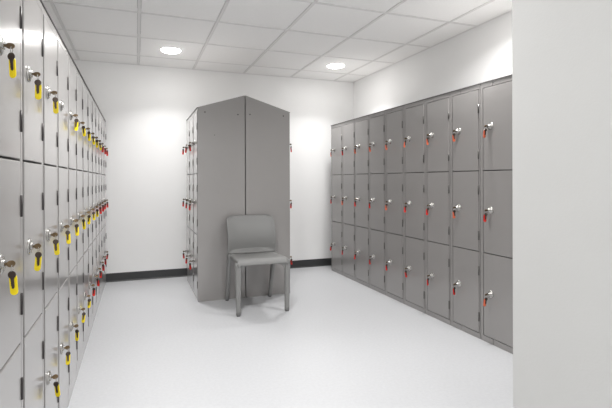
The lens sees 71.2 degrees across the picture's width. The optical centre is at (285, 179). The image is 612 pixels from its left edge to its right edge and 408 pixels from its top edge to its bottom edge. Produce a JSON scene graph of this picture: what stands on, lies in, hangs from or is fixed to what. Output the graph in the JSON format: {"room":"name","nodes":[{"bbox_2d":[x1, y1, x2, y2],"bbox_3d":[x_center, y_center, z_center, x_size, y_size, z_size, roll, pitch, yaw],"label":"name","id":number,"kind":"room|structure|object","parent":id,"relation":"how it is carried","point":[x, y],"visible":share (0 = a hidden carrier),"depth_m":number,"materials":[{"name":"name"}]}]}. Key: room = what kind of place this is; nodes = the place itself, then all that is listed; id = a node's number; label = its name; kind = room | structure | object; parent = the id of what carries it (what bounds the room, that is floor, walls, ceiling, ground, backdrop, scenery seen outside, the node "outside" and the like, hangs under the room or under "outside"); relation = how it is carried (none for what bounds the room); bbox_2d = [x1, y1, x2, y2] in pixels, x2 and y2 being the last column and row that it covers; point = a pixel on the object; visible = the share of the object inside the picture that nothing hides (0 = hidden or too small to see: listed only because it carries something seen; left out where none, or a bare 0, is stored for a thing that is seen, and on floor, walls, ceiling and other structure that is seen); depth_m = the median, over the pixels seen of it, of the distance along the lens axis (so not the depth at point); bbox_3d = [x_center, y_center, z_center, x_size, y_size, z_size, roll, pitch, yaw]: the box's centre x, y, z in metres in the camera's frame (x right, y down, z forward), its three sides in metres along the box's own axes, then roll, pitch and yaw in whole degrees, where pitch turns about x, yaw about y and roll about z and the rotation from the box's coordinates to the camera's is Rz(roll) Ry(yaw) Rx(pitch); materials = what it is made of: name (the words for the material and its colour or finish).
{"room":"changing room","nodes":[
{"label":"changing room","id":0,"kind":"room"},
{"bbox_2d":[74,60,353,273],"bbox_3d":[-0.760,-0.191,5.105,3.679,2.600,0.100,0,0,-19],"label":"wall","id":1,"kind":"structure","parent":0,"point":[145,110],"depth_m":4.87,"materials":[{"name":"white paint"}]},
{"bbox_2d":[106,258,331,282],"bbox_3d":[-0.737,1.062,5.050,3.479,0.094,0.016,0,0,-19],"label":"baseboard","id":2,"kind":"structure","parent":1,"relation":"attached to","point":[181,272],"depth_m":4.83,"materials":[{"name":"grey"}]},
{"bbox_2d":[73,10,511,82],"bbox_3d":[0.294,-1.285,2.074,3.479,0.003,6.320,0,0,-19],"label":"trim","id":3,"kind":"structure","parent":1,"relation":"attached to","point":[510,10],"depth_m":4.68,"materials":[{"name":"white"}]},
{"bbox_2d":[43,0,511,81],"bbox_3d":[0.294,-1.336,2.074,3.479,0.097,6.320,0,0,-19],"label":"ceiling","id":4,"kind":"structure","parent":0,"point":[323,19],"depth_m":3.67,"materials":[{"name":"white tile"}]},
{"bbox_2d":[160,47,181,53],"bbox_3d":[-1.135,-1.276,4.214,0.209,0.014,0.209,0,0,-19],"label":"recessed light","id":5,"kind":"object","parent":4,"relation":"in","point":[171,50],"visible":1,"depth_m":4.18,"materials":[{"name":"white plastic"}]},
{"bbox_2d":[42,0,494,80],"bbox_3d":[0.294,-1.298,2.074,3.479,0.028,6.320,0,0,-19],"label":"trim","id":6,"kind":"structure","parent":4,"relation":"attached to","point":[51,2],"depth_m":3.69,"materials":[{"name":"white metal"}]},
{"bbox_2d":[327,63,344,68],"bbox_3d":[0.565,-1.281,4.806,0.209,0.014,0.209,0,0,-19],"label":"recessed light","id":7,"kind":"object","parent":4,"relation":"in","point":[333,65],"visible":1,"depth_m":4.76,"materials":[{"name":"white"}]},
{"bbox_2d":[68,265,512,407],"bbox_3d":[0.301,1.156,2.074,3.679,0.100,6.520,0,0,-19],"label":"floor","id":8,"kind":"structure","parent":0,"point":[341,342],"depth_m":2.72,"materials":[{"name":"grey plastic"}]},
{"bbox_2d":[0,0,22,407],"bbox_3d":[-0.925,0.175,1.033,0.454,1.868,0.297,0,0,-19],"label":"locker","id":9,"kind":"object","parent":8,"relation":"on","point":[11,116],"visible":1,"depth_m":1.13,"materials":[{"name":"grey metal"}]},
{"bbox_2d":[4,43,15,77],"bbox_3d":[-0.678,-0.295,1.053,0.026,0.086,0.019,0,0,7],"label":"key","id":10,"kind":"object","parent":9,"relation":"attached to","point":[11,56],"visible":1,"depth_m":1.05,"materials":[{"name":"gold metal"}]},
{"bbox_2d":[5,260,17,294],"bbox_3d":[-0.677,0.242,1.053,0.026,0.086,0.019,0,0,7],"label":"key","id":11,"kind":"object","parent":9,"relation":"attached to","point":[13,283],"visible":1,"depth_m":1.05,"materials":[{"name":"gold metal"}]},
{"bbox_2d":[20,0,43,407],"bbox_3d":[-1.024,0.176,1.315,0.454,1.868,0.297,0,0,-19],"label":"locker","id":12,"kind":"object","parent":8,"relation":"on","point":[31,41],"visible":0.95,"depth_m":1.35,"materials":[{"name":"grey metal"}]},
{"bbox_2d":[32,72,41,99],"bbox_3d":[-0.776,-0.295,1.333,0.019,0.087,0.025,0,0,44],"label":"key","id":13,"kind":"object","parent":12,"relation":"attached to","point":[38,87],"visible":1,"depth_m":1.33,"materials":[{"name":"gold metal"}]},
{"bbox_2d":[33,244,41,270],"bbox_3d":[-0.775,0.242,1.332,0.025,0.086,0.019,0,0,-43],"label":"key","id":14,"kind":"object","parent":12,"relation":"attached to","point":[38,255],"visible":1,"depth_m":1.33,"materials":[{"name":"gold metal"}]},
{"bbox_2d":[42,3,58,407],"bbox_3d":[-1.122,0.176,1.597,0.454,1.868,0.297,0,0,-19],"label":"locker","id":15,"kind":"object","parent":8,"relation":"on","point":[50,262],"visible":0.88,"depth_m":1.64,"materials":[{"name":"grey metal"}]},
{"bbox_2d":[51,91,58,113],"bbox_3d":[-0.876,-0.295,1.617,0.025,0.087,0.019,0,0,5],"label":"key","id":16,"kind":"object","parent":15,"relation":"attached to","point":[55,100],"visible":1,"depth_m":1.61,"materials":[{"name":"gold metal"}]},
{"bbox_2d":[51,233,59,254],"bbox_3d":[-0.874,0.243,1.617,0.026,0.086,0.020,0,0,3],"label":"key","id":17,"kind":"object","parent":15,"relation":"attached to","point":[55,242],"visible":1,"depth_m":1.61,"materials":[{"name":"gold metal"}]},
{"bbox_2d":[52,374,59,396],"bbox_3d":[-0.871,0.781,1.615,0.026,0.086,0.020,0,0,17],"label":"key","id":18,"kind":"object","parent":15,"relation":"attached to","point":[56,384],"visible":1,"depth_m":1.61,"materials":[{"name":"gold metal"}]},
{"bbox_2d":[56,29,69,407],"bbox_3d":[-1.220,0.176,1.879,0.454,1.868,0.297,0,0,-19],"label":"locker","id":19,"kind":"object","parent":8,"relation":"on","point":[62,78],"visible":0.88,"depth_m":1.93,"materials":[{"name":"grey metal"}]},
{"bbox_2d":[64,346,69,364],"bbox_3d":[-0.970,0.781,1.896,0.019,0.086,0.025,0,0,44],"label":"key","id":20,"kind":"object","parent":19,"relation":"attached to","point":[66,347],"visible":1,"depth_m":1.90,"materials":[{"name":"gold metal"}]},
{"bbox_2d":[64,225,70,243],"bbox_3d":[-0.972,0.243,1.897,0.027,0.086,0.021,0,0,-19],"label":"key","id":21,"kind":"object","parent":19,"relation":"attached to","point":[68,237],"visible":1,"depth_m":1.90,"materials":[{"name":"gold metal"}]},
{"bbox_2d":[67,50,77,405],"bbox_3d":[-1.319,0.176,2.161,0.454,1.868,0.297,0,0,-19],"label":"locker","id":22,"kind":"object","parent":8,"relation":"on","point":[71,66],"visible":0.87,"depth_m":2.21,"materials":[{"name":"grey metal"}]},
{"bbox_2d":[73,114,77,130],"bbox_3d":[-1.073,-0.294,2.180,0.024,0.086,0.021,0,0,7],"label":"key","id":23,"kind":"object","parent":22,"relation":"attached to","point":[74,115],"visible":1,"depth_m":2.18,"materials":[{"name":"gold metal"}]},
{"bbox_2d":[73,219,78,235],"bbox_3d":[-1.071,0.243,2.179,0.026,0.087,0.021,0,0,-19],"label":"key","id":24,"kind":"object","parent":22,"relation":"attached to","point":[75,220],"visible":1,"depth_m":2.18,"materials":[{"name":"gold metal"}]},
{"bbox_2d":[74,324,78,340],"bbox_3d":[-1.069,0.781,2.179,0.025,0.087,0.021,0,0,-19],"label":"key","id":25,"kind":"object","parent":22,"relation":"attached to","point":[75,325],"visible":1,"depth_m":2.18,"materials":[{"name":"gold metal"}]},
{"bbox_2d":[76,65,83,375],"bbox_3d":[-1.417,0.177,2.443,0.454,1.868,0.297,0,0,-19],"label":"locker","id":26,"kind":"object","parent":8,"relation":"on","point":[79,103],"visible":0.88,"depth_m":2.50,"materials":[{"name":"grey metal"}]},
{"bbox_2d":[80,122,85,136],"bbox_3d":[-1.170,-0.294,2.461,0.025,0.086,0.020,0,0,19],"label":"key","id":27,"kind":"object","parent":26,"relation":"attached to","point":[83,123],"visible":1,"depth_m":2.46,"materials":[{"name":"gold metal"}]},
{"bbox_2d":[81,308,85,322],"bbox_3d":[-1.167,0.782,2.460,0.019,0.086,0.025,0,0,44],"label":"key","id":28,"kind":"object","parent":26,"relation":"attached to","point":[82,309],"visible":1,"depth_m":2.46,"materials":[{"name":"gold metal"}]},
{"bbox_2d":[81,215,85,228],"bbox_3d":[-1.168,0.244,2.462,0.026,0.086,0.019,0,0,7],"label":"key","id":29,"kind":"object","parent":26,"relation":"attached to","point":[83,216],"visible":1,"depth_m":2.46,"materials":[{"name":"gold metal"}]},
{"bbox_2d":[82,78,88,355],"bbox_3d":[-1.515,0.177,2.724,0.454,1.868,0.297,0,0,-19],"label":"locker","id":30,"kind":"object","parent":8,"relation":"on","point":[84,85],"visible":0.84,"depth_m":2.79,"materials":[{"name":"grey metal"}]},
{"bbox_2d":[86,211,90,223],"bbox_3d":[-1.268,0.244,2.743,0.025,0.086,0.021,0,0,-19],"label":"key","id":31,"kind":"object","parent":30,"relation":"attached to","point":[88,212],"visible":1,"depth_m":2.74,"materials":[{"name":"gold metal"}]},
{"bbox_2d":[86,128,90,140],"bbox_3d":[-1.268,-0.293,2.744,0.026,0.086,0.019,0,0,7],"label":"key","id":32,"kind":"object","parent":30,"relation":"attached to","point":[88,132],"visible":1,"depth_m":2.74,"materials":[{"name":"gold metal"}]},
{"bbox_2d":[87,295,90,307],"bbox_3d":[-1.265,0.782,2.742,0.019,0.086,0.025,0,0,45],"label":"key","id":33,"kind":"object","parent":30,"relation":"attached to","point":[89,299],"visible":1,"depth_m":2.74,"materials":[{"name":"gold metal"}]},
{"bbox_2d":[87,88,92,339],"bbox_3d":[-1.614,0.177,3.006,0.454,1.868,0.297,0,0,-19],"label":"locker","id":34,"kind":"object","parent":8,"relation":"on","point":[90,114],"visible":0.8,"depth_m":3.07,"materials":[{"name":"grey metal"}]},
{"bbox_2d":[91,284,94,295],"bbox_3d":[-1.363,0.782,3.024,0.019,0.087,0.025,0,0,42],"label":"key","id":35,"kind":"object","parent":34,"relation":"attached to","point":[93,289],"visible":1,"depth_m":3.02,"materials":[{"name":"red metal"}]},
{"bbox_2d":[91,133,94,144],"bbox_3d":[-1.367,-0.293,3.026,0.026,0.086,0.019,0,0,7],"label":"key","id":36,"kind":"object","parent":34,"relation":"attached to","point":[93,137],"visible":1,"depth_m":3.03,"materials":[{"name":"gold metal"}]},
{"bbox_2d":[92,96,96,326],"bbox_3d":[-1.712,0.178,3.288,0.454,1.868,0.297,0,0,-19],"label":"locker","id":37,"kind":"object","parent":8,"relation":"on","point":[94,222],"visible":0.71,"depth_m":3.36,"materials":[{"name":"grey metal"}]},
{"bbox_2d":[95,103,99,312],"bbox_3d":[-1.810,0.178,3.570,0.454,1.868,0.297,0,0,-19],"label":"locker","id":38,"kind":"object","parent":8,"relation":"on","point":[96,105],"visible":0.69,"depth_m":3.64,"materials":[{"name":"grey metal"}]},
{"bbox_2d":[98,109,101,303],"bbox_3d":[-1.909,0.178,3.852,0.454,1.868,0.297,0,0,-19],"label":"locker","id":39,"kind":"object","parent":8,"relation":"on","point":[99,111],"visible":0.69,"depth_m":3.92,"materials":[{"name":"grey metal"}]},
{"bbox_2d":[101,114,104,293],"bbox_3d":[-2.007,0.179,4.134,0.454,1.868,0.297,0,0,-19],"label":"locker","id":40,"kind":"object","parent":8,"relation":"on","point":[102,117],"visible":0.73,"depth_m":4.18,"materials":[{"name":"grey metal"}]},
{"bbox_2d":[103,118,106,286],"bbox_3d":[-2.105,0.179,4.415,0.454,1.868,0.297,0,0,-19],"label":"locker","id":41,"kind":"object","parent":8,"relation":"on","point":[103,118],"visible":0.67,"depth_m":4.45,"materials":[{"name":"grey metal"}]},
{"bbox_2d":[185,117,189,284],"bbox_3d":[-0.851,0.157,4.643,0.472,1.904,0.297,0,0,-19],"label":"locker","id":42,"kind":"object","parent":8,"relation":"on","point":[188,119],"visible":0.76,"depth_m":4.54,"materials":[{"name":"grey metal"}]},
{"bbox_2d":[188,113,193,292],"bbox_3d":[-0.753,0.157,4.360,0.472,1.904,0.297,0,0,-19],"label":"locker","id":43,"kind":"object","parent":8,"relation":"on","point":[191,255],"visible":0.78,"depth_m":4.27,"materials":[{"name":"grey metal"}]},
{"bbox_2d":[191,95,244,301],"bbox_3d":[-0.654,0.157,4.077,0.472,1.904,0.298,0,0,-19],"label":"locker","id":44,"kind":"object","parent":8,"relation":"on","point":[218,143],"visible":0.99,"depth_m":3.94,"materials":[{"name":"grey metal"}]},
{"bbox_2d":[225,214,289,316],"bbox_3d":[-0.265,0.716,3.756,0.473,0.782,0.527,0,0,-19],"label":"chair","id":45,"kind":"object","parent":8,"relation":"on","point":[252,234],"visible":1,"depth_m":3.87,"materials":[{"name":"grey plastic"}]},
{"bbox_2d":[245,95,289,296],"bbox_3d":[-0.201,0.155,4.235,0.472,1.904,0.298,0,0,-19],"label":"locker","id":46,"kind":"object","parent":8,"relation":"on","point":[267,126],"visible":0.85,"depth_m":4.09,"materials":[{"name":"grey metal"}]},
{"bbox_2d":[331,115,365,274],"bbox_3d":[0.799,0.152,5.134,0.472,1.904,0.297,0,0,-19],"label":"locker","id":47,"kind":"object","parent":8,"relation":"on","point":[336,129],"visible":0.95,"depth_m":5.06,"materials":[{"name":"grey metal"}]},
{"bbox_2d":[342,111,379,280],"bbox_3d":[0.898,0.152,4.851,0.472,1.904,0.297,0,0,-19],"label":"locker","id":48,"kind":"object","parent":8,"relation":"on","point":[348,127],"visible":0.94,"depth_m":4.77,"materials":[{"name":"grey metal"}]},
{"bbox_2d":[355,107,393,286],"bbox_3d":[0.996,0.152,4.569,0.472,1.904,0.297,0,0,-19],"label":"locker","id":49,"kind":"object","parent":8,"relation":"on","point":[361,123],"visible":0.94,"depth_m":4.48,"materials":[{"name":"grey metal"}]},
{"bbox_2d":[369,104,404,294],"bbox_3d":[1.095,0.151,4.286,0.472,1.904,0.297,0,0,-19],"label":"locker","id":50,"kind":"object","parent":8,"relation":"on","point":[377,282],"visible":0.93,"depth_m":4.20,"materials":[{"name":"grey metal"}]},
{"bbox_2d":[385,98,425,303],"bbox_3d":[1.193,0.151,4.004,0.472,1.904,0.297,0,0,-19],"label":"locker","id":51,"kind":"object","parent":8,"relation":"on","point":[394,117],"visible":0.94,"depth_m":3.92,"materials":[{"name":"grey metal"}]},
{"bbox_2d":[403,88,460,313],"bbox_3d":[1.292,0.151,3.721,0.472,1.904,0.297,0,0,-19],"label":"locker","id":52,"kind":"object","parent":8,"relation":"on","point":[414,112],"visible":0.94,"depth_m":3.63,"materials":[{"name":"grey metal"}]},
{"bbox_2d":[424,83,478,324],"bbox_3d":[1.391,0.150,3.438,0.472,1.904,0.297,0,0,-19],"label":"locker","id":53,"kind":"object","parent":8,"relation":"on","point":[437,108],"visible":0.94,"depth_m":3.35,"materials":[{"name":"grey metal"}]},
{"bbox_2d":[450,75,506,338],"bbox_3d":[1.489,0.150,3.156,0.472,1.904,0.297,0,0,-19],"label":"locker","id":54,"kind":"object","parent":8,"relation":"on","point":[465,181],"visible":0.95,"depth_m":3.07,"materials":[{"name":"grey metal"}]},
{"bbox_2d":[480,74,512,353],"bbox_3d":[1.588,0.150,2.873,0.472,1.904,0.297,0,0,-19],"label":"locker","id":55,"kind":"object","parent":8,"relation":"on","point":[495,94],"visible":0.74,"depth_m":2.81,"materials":[{"name":"grey metal"}]},
{"bbox_2d":[483,125,486,137],"bbox_3d":[1.332,-0.324,2.845,0.021,0.086,0.026,0,0,44],"label":"key","id":56,"kind":"object","parent":55,"relation":"attached to","point":[485,130],"visible":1,"depth_m":2.84,"materials":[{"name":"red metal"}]},
{"bbox_2d":[483,209,487,221],"bbox_3d":[1.335,0.239,2.844,0.026,0.087,0.021,0,0,-19],"label":"key","id":57,"kind":"object","parent":55,"relation":"attached to","point":[485,214],"visible":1,"depth_m":2.84,"materials":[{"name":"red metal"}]},
{"bbox_2d":[483,294,487,305],"bbox_3d":[1.335,0.801,2.843,0.030,0.086,0.021,0,0,-19],"label":"key","id":58,"kind":"object","parent":55,"relation":"attached to","point":[486,298],"visible":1,"depth_m":2.84,"materials":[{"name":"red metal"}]},
{"bbox_2d":[354,11,511,118],"bbox_3d":[1.987,-0.199,2.663,0.100,2.600,6.320,0,0,-19],"label":"wall","id":59,"kind":"structure","parent":0,"point":[482,53],"depth_m":3.99,"materials":[{"name":"white paint"}]},
{"bbox_2d":[512,0,611,407],"bbox_3d":[1.835,-0.095,0.481,1.625,2.392,2.300,0,0,-19],"label":"wall","id":60,"kind":"structure","parent":0,"point":[562,49],"depth_m":1.15,"materials":[{"name":"white paint"}]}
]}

